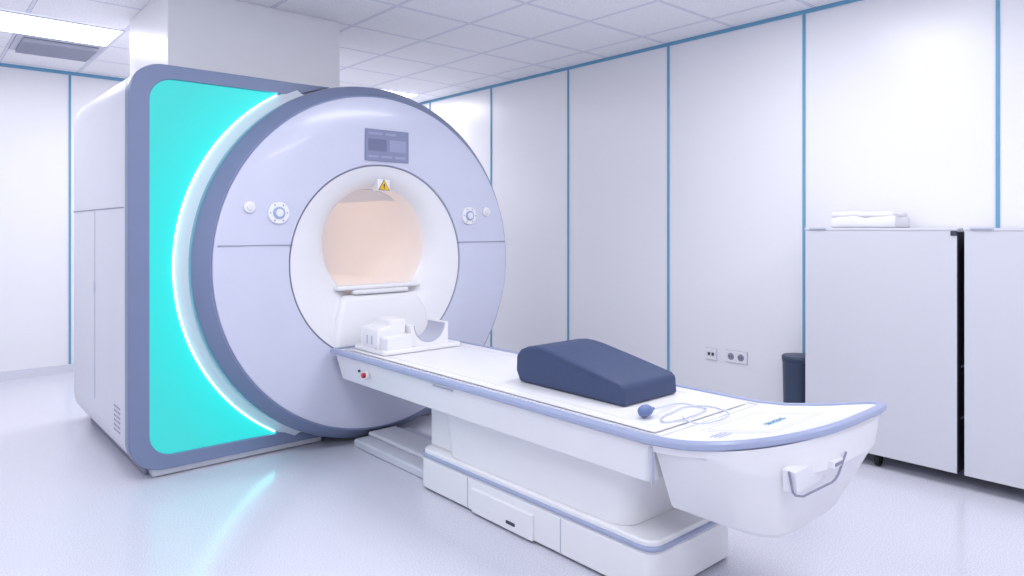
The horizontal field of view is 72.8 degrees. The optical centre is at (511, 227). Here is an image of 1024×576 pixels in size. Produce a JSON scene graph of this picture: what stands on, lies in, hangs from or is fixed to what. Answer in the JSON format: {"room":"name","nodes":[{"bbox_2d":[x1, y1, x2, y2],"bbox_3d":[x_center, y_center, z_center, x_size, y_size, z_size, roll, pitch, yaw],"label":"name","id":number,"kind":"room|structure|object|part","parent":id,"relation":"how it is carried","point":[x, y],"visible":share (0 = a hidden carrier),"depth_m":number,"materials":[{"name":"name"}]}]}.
{"room":"radiology room","nodes":[
{"label":"radiology room","id":0,"kind":"room"},
{"bbox_2d":[0,66,121,371],"bbox_3d":[-3.953,-0.055,6.714,6.150,2.810,0.100,0,0,-41],"label":"wall","id":1,"kind":"structure","parent":0,"point":[34,105],"depth_m":6.32,"materials":[{"name":"white paint"}]},
{"bbox_2d":[0,363,73,380],"bbox_3d":[-3.920,1.310,6.666,6.135,0.080,0.015,0,0,-41],"label":"baseboard","id":2,"kind":"structure","parent":1,"relation":"attached to","point":[66,368],"depth_m":6.30,"materials":[{"name":"white plastic"}]},
{"bbox_2d":[0,63,124,80],"bbox_3d":[-3.920,-1.445,6.668,6.138,0.030,0.012,0,0,-41],"label":"trim","id":3,"kind":"structure","parent":1,"relation":"attached to","point":[1,64],"depth_m":6.43,"materials":[{"name":"blue metal"}]},
{"bbox_2d":[69,75,70,363],"bbox_3d":[-4.131,-0.080,6.485,0.018,2.700,0.008,0,0,-41],"label":"trim","id":4,"kind":"structure","parent":1,"relation":"attached to","point":[69,75],"depth_m":6.48,"materials":[{"name":"blue metal"}]},
{"bbox_2d":[130,0,339,89],"bbox_3d":[-1.950,-1.177,4.893,1.133,0.565,0.920,0,0,-41],"label":"wall column","id":5,"kind":"structure","parent":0,"point":[236,37],"depth_m":4.50,"materials":[{"name":"white paint"}]},
{"bbox_2d":[0,0,842,102],"bbox_3d":[-0.679,-1.510,3.001,6.150,0.100,9.800,0,0,-41],"label":"ceiling","id":6,"kind":"structure","parent":0,"point":[431,49],"depth_m":5.13,"materials":[{"name":"tile"}]},
{"bbox_2d":[9,34,105,61],"bbox_3d":[-3.672,-1.440,5.601,0.580,0.031,0.560,0,0,-41],"label":"ceiling vent","id":7,"kind":"object","parent":6,"relation":"in","point":[25,44],"visible":1,"depth_m":5.54,"materials":[{"name":"grey metal"}]},
{"bbox_2d":[0,9,125,46],"bbox_3d":[-3.494,-1.453,4.946,1.200,0.010,0.600,0,0,-41],"label":"recessed light","id":8,"kind":"object","parent":6,"relation":"in","point":[10,21],"visible":1,"depth_m":5.06,"materials":[{"name":"white plastic"}]},
{"bbox_2d":[370,87,419,97],"bbox_3d":[-1.415,-1.453,7.578,0.600,0.010,0.600,0,0,-41],"label":"recessed light","id":9,"kind":"object","parent":6,"relation":"in","point":[406,94],"visible":0.31,"depth_m":7.45,"materials":[{"name":"white plastic"}]},
{"bbox_2d":[381,89,415,97],"bbox_3d":[-1.415,-1.453,7.578,0.560,0.010,0.560,0,0,-41],"label":"diffuser","id":10,"kind":"object","parent":9,"relation":"attached to","point":[407,94],"depth_m":7.47,"materials":[{"name":"white plastic"}]},
{"bbox_2d":[0,372,1023,575],"bbox_3d":[-0.679,1.400,3.001,6.150,0.100,9.800,0,0,-41],"label":"floor","id":11,"kind":"structure","parent":0,"point":[72,503],"depth_m":3.18,"materials":[{"name":"plastic"}]},
{"bbox_2d":[73,64,505,476],"bbox_3d":[-1.555,0.224,5.020,2.514,2.253,1.952,0,0,-41],"label":"scanner","id":12,"kind":"object","parent":11,"relation":"on","point":[232,232],"visible":0.94,"depth_m":4.02,"materials":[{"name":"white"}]},
{"bbox_3d":[-1.682,0.211,3.953,0.713,2.050,0.001,0,0,-41],"label":"light panel","id":13,"kind":"part","parent":12,"relation":"part of","materials":[{"name":"teal plastic"}]},
{"bbox_3d":[-1.607,0.210,4.040,1.140,2.198,0.074,0,0,-41],"label":"housing frame","id":14,"kind":"part","parent":12,"relation":"part of","materials":[{"name":"plastic"}]},
{"bbox_3d":[-0.851,-0.277,4.511,0.090,0.074,0.068,0,0,-41],"label":"warning plate","id":15,"kind":"part","parent":12,"relation":"part of","materials":[{"name":"white plastic"}]},
{"bbox_2d":[330,316,886,575],"bbox_3d":[0.138,0.940,3.315,0.768,0.820,2.930,0,0,-41],"label":"table","id":16,"kind":"object","parent":11,"relation":"on","point":[611,489],"depth_m":2.73,"materials":[{"name":"white plastic"}]},
{"bbox_3d":[-0.556,1.288,4.109,0.200,0.025,0.820,0,0,-41],"label":"docking rail","id":17,"kind":"part","parent":16,"relation":"part of","materials":[{"name":"white plastic"}]},
{"bbox_3d":[-0.623,0.622,4.170,0.540,0.184,0.360,0,0,-41],"label":"head coil","id":18,"kind":"part","parent":16,"relation":"part of","materials":[{"name":"white plastic"}]},
{"bbox_2d":[517,338,675,405],"bbox_3d":[0.366,0.626,3.123,0.360,0.176,0.649,0,0,-41],"label":"cushion","id":19,"kind":"object","parent":16,"relation":"on","point":[589,368],"visible":1,"depth_m":3.00,"materials":[{"name":"blue plastic"}]},
{"bbox_3d":[0.156,0.674,3.301,0.760,0.148,2.885,0,0,-41],"label":"edge trim","id":20,"kind":"part","parent":16,"relation":"part of","materials":[{"name":"plastic"}]},
{"bbox_2d":[637,402,729,423],"bbox_3d":[0.668,0.690,2.640,0.351,0.048,0.254,0,0,-41],"label":"bulb","id":21,"kind":"object","parent":16,"relation":"on","point":[646,410],"visible":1,"depth_m":2.60,"materials":[{"name":"blue rubber"}]},
{"bbox_3d":[0.508,0.689,2.621,0.086,0.046,0.046,0,0,-41],"label":"bulb","id":22,"kind":"part","parent":21,"relation":"part of","materials":[{"name":"blue rubber"}]},
{"bbox_3d":[0.896,0.689,2.477,0.380,0.056,0.270,0,0,-41],"label":"printed panel","id":23,"kind":"part","parent":16,"relation":"part of","materials":[{"name":"white plastic"}]},
{"bbox_3d":[0.946,0.756,2.125,0.277,0.095,0.026,0,0,-30],"label":"handle","id":24,"kind":"part","parent":16,"relation":"part of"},
{"bbox_3d":[1.010,0.736,2.181,0.070,0.024,0.033,0,0,-41],"label":"release lever","id":25,"kind":"part","parent":16,"relation":"part of","materials":[{"name":"white plastic"}]},
{"bbox_2d":[781,353,804,402],"bbox_3d":[1.864,1.087,4.509,0.212,0.526,0.212,0,0,-41],"label":"waste bin","id":26,"kind":"object","parent":11,"relation":"on","point":[793,364],"visible":0.41,"depth_m":4.44,"materials":[{"name":"plastic"}]},
{"bbox_3d":[1.864,0.839,4.509,0.212,0.029,0.212,0,0,-41],"label":"bin lid","id":27,"kind":"part","parent":26,"relation":"part of","materials":[{"name":"plastic"}]},
{"bbox_2d":[805,227,963,473],"bbox_3d":[2.197,0.673,4.035,0.432,1.354,0.816,0,0,-41],"label":"cabinet","id":28,"kind":"object","parent":11,"relation":"on","point":[884,307],"visible":0.74,"depth_m":3.83,"materials":[{"name":"white metal"}]},
{"bbox_2d":[831,211,910,227],"bbox_3d":[2.128,-0.051,4.122,0.254,0.100,0.383,0,0,-41],"label":"folded cloth","id":29,"kind":"object","parent":28,"relation":"on","point":[847,219],"visible":1,"depth_m":4.02,"materials":[{"name":"white fabric"}]},
{"bbox_2d":[963,227,1023,488],"bbox_3d":[2.752,0.673,3.405,0.432,1.354,0.821,0,0,-41],"label":"cabinet","id":30,"kind":"object","parent":11,"relation":"on","point":[993,257],"visible":1,"depth_m":3.47,"materials":[{"name":"white metal"}]},
{"bbox_2d":[422,0,1023,401],"bbox_3d":[1.665,-0.055,5.067,0.100,2.810,9.800,0,0,-41],"label":"wall","id":31,"kind":"structure","parent":0,"point":[901,94],"depth_m":5.05,"materials":[{"name":"white paint"}]},
{"bbox_2d":[490,88,491,346],"bbox_3d":[-0.215,-0.083,7.118,0.008,2.705,0.018,0,0,-41],"label":"trim","id":32,"kind":"structure","parent":31,"relation":"attached to","point":[490,88],"depth_m":7.11,"materials":[{"name":"blue metal"}]},
{"bbox_2d":[567,70,568,339],"bbox_3d":[0.509,-0.083,6.296,0.008,2.705,0.018,0,0,-41],"label":"trim","id":33,"kind":"structure","parent":31,"relation":"attached to","point":[567,70],"depth_m":6.29,"materials":[{"name":"blue metal"}]},
{"bbox_2d":[420,0,861,103],"bbox_3d":[1.623,-1.448,5.030,0.012,0.025,9.800,0,0,-41],"label":"trim","id":34,"kind":"structure","parent":31,"relation":"attached to","point":[843,2],"depth_m":5.46,"materials":[{"name":"blue metal"}]},
{"bbox_2d":[667,46,669,370],"bbox_3d":[1.234,-0.083,5.475,0.008,2.705,0.018,0,0,-41],"label":"trim","id":35,"kind":"structure","parent":31,"relation":"attached to","point":[668,47],"depth_m":5.47,"materials":[{"name":"blue metal"}]},
{"bbox_2d":[706,347,716,360],"bbox_3d":[1.488,0.940,5.182,0.015,0.090,0.091,0,0,-41],"label":"wall socket","id":36,"kind":"object","parent":31,"relation":"attached to","point":[711,353],"visible":1,"depth_m":5.17,"materials":[{"name":"white plastic"}]},
{"bbox_2d":[726,349,747,364],"bbox_3d":[1.623,0.935,5.026,0.017,0.090,0.176,0,0,-41],"label":"wall socket","id":37,"kind":"object","parent":31,"relation":"attached to","point":[733,356],"visible":1,"depth_m":5.02,"materials":[{"name":"white plastic"}]},
{"bbox_2d":[802,14,805,352],"bbox_3d":[1.958,-0.083,4.654,0.008,2.705,0.018,0,0,-41],"label":"trim","id":38,"kind":"structure","parent":31,"relation":"attached to","point":[803,15],"depth_m":4.65,"materials":[{"name":"blue metal"}]},
{"bbox_2d":[996,0,999,227],"bbox_3d":[2.682,-0.083,3.832,0.008,2.705,0.018,0,0,-41],"label":"trim","id":39,"kind":"structure","parent":31,"relation":"attached to","point":[997,1],"depth_m":3.83,"materials":[{"name":"blue metal"}]}
]}

